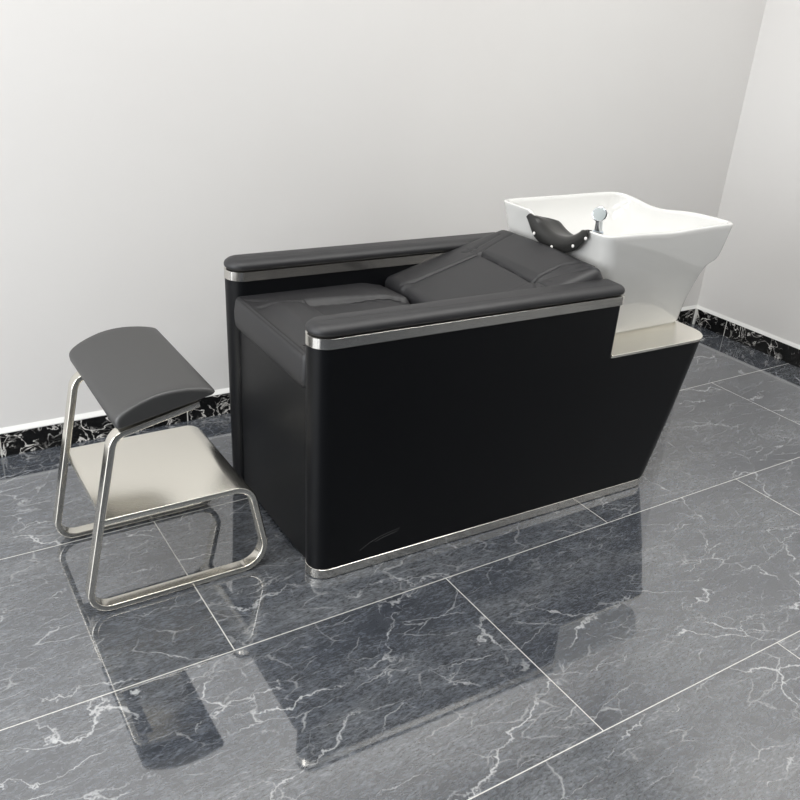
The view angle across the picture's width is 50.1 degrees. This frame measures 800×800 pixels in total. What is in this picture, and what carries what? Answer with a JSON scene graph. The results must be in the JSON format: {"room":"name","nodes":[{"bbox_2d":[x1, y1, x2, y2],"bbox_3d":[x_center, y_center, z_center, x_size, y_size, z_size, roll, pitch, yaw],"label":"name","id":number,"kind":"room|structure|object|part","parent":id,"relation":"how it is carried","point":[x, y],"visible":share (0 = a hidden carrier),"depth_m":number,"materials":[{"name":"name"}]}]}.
{"room":"salon","nodes":[
{"label":"salon","id":0,"kind":"room"},
{"bbox_2d":[0,0,766,427],"bbox_3d":[-0.946,-1.156,2.276,6.103,3.000,0.100,-12,30,-30],"label":"wall","id":1,"kind":"structure","parent":0,"point":[146,146],"depth_m":2.80,"materials":[{"name":"paint"}]},
{"bbox_2d":[0,309,694,456],"bbox_3d":[-1.056,0.101,2.788,5.993,0.080,0.010,-12,30,-30],"label":"baseboard","id":2,"kind":"structure","parent":1,"relation":"attached to","point":[23,441],"depth_m":2.80,"materials":[{"name":"black stone"}]},
{"bbox_2d":[0,305,696,433],"bbox_3d":[-1.053,0.058,2.767,5.992,0.016,0.010,-12,30,-30],"label":"trim","id":3,"kind":"structure","parent":1,"relation":"attached to","point":[54,421],"depth_m":2.74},
{"bbox_2d":[692,309,697,323],"bbox_3d":[1.478,-0.418,4.291,0.009,0.080,0.009,-12,30,-30],"label":"trim","id":4,"kind":"structure","parent":1,"relation":"attached to","point":[696,310],"depth_m":4.29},
{"bbox_2d":[0,324,799,799],"bbox_3d":[0.480,1.331,0.651,6.003,0.100,5.816,-12,30,-30],"label":"floor","id":5,"kind":"structure","parent":0,"point":[641,641],"depth_m":2.03,"materials":[{"name":"grey stone"}]},
{"bbox_2d":[53,326,267,610],"bbox_3d":[-0.622,0.150,2.177,0.460,0.572,0.426,-12,30,-30],"label":"footstool","id":6,"kind":"object","parent":5,"relation":"on","point":[140,381],"visible":1,"depth_m":2.11,"materials":[{"name":"silver metal"}]},
{"bbox_3d":[-0.717,0.105,2.321,0.460,0.518,0.035,-12,30,-30],"label":"leg frame","id":7,"kind":"part","parent":6,"relation":"part of","materials":[{"name":"silver metal"}]},
{"bbox_3d":[-0.619,0.192,2.209,0.380,0.052,0.375,-12,30,-30],"label":"shelf plate","id":8,"kind":"part","parent":6,"relation":"part of","materials":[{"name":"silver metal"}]},
{"bbox_3d":[-0.536,0.240,2.066,0.460,0.518,0.034,-12,30,-30],"label":"leg frame","id":9,"kind":"part","parent":6,"relation":"part of","materials":[{"name":"silver metal"}]},
{"bbox_2d":[224,192,732,578],"bbox_3d":[0.279,-0.166,2.634,1.503,0.872,0.624,-11,29,-29],"label":"chair","id":10,"kind":"object","parent":5,"relation":"on","point":[389,400],"visible":1,"depth_m":2.38,"materials":[{"name":"black leather"}]},
{"bbox_3d":[-0.345,0.111,2.360,0.033,0.502,0.440,-11,29,-29],"label":"panel","id":11,"kind":"part","parent":10,"relation":"part of","materials":[{"name":"black leather"}]},
{"bbox_3d":[0.080,-0.160,2.852,1.369,0.645,0.090,-11,29,-29],"label":"panel","id":12,"kind":"part","parent":10,"relation":"part of","materials":[{"name":"black plastic"}]},
{"bbox_2d":[234,283,409,387],"bbox_3d":[-0.144,-0.202,2.336,0.480,0.108,0.465,-11,29,-29],"label":"seat cushion","id":13,"kind":"object","parent":10,"relation":"on","point":[272,318],"depth_m":2.34,"materials":[{"name":"grey leather"}]},
{"bbox_3d":[-0.071,-0.430,2.609,0.966,0.027,0.093,-11,29,-29],"label":"arm trim","id":14,"kind":"part","parent":10,"relation":"part of","materials":[{"name":"silver metal"}]},
{"bbox_3d":[0.200,-0.218,2.205,0.966,0.027,0.093,-11,29,-29],"label":"arm trim","id":15,"kind":"part","parent":10,"relation":"part of","materials":[{"name":"silver metal"}]},
{"bbox_3d":[0.276,0.342,2.550,1.218,0.028,0.093,-11,29,-29],"label":"trim","id":16,"kind":"part","parent":10,"relation":"part of","materials":[{"name":"silver metal"}]},
{"bbox_2d":[385,230,602,303],"bbox_3d":[0.267,-0.341,2.531,0.468,0.205,0.481,-11,29,-29],"label":"cushion","id":17,"kind":"object","parent":10,"relation":"on","point":[502,262],"depth_m":2.53,"materials":[{"name":"grey leather"}]},
{"bbox_3d":[0.352,0.040,2.443,1.369,0.619,0.090,-11,29,-29],"label":"panel","id":18,"kind":"part","parent":10,"relation":"part of","materials":[{"name":"black plastic"}]},
{"bbox_3d":[0.584,-0.544,2.510,0.038,0.037,0.011,13,27,19],"label":"spray plate","id":19,"kind":"part","parent":10,"relation":"part of","materials":[{"name":"silver metal"}]},
{"bbox_2d":[504,192,732,333],"bbox_3d":[0.677,-0.455,2.791,0.564,0.324,0.492,-12,30,-30],"label":"basin","id":20,"kind":"object","parent":10,"relation":"in","point":[656,254],"depth_m":2.65,"materials":[{"name":"white ceramic"}]},
{"bbox_2d":[697,0,799,344],"bbox_3d":[3.159,-0.511,1.572,0.100,3.000,5.816,-12,30,-30],"label":"wall","id":21,"kind":"structure","parent":0,"point":[754,279],"depth_m":3.85,"materials":[{"name":"paint"}]},
{"bbox_2d":[695,309,799,367],"bbox_3d":[3.019,0.725,2.125,0.010,0.080,5.816,-12,30,-30],"label":"baseboard","id":22,"kind":"structure","parent":21,"relation":"attached to","point":[786,353],"depth_m":4.05,"materials":[{"name":"black stone"}]},
{"bbox_2d":[696,305,799,349],"bbox_3d":[3.022,0.682,2.105,0.010,0.016,5.816,-12,30,-30],"label":"trim","id":23,"kind":"structure","parent":21,"relation":"attached to","point":[704,309],"depth_m":4.04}
]}

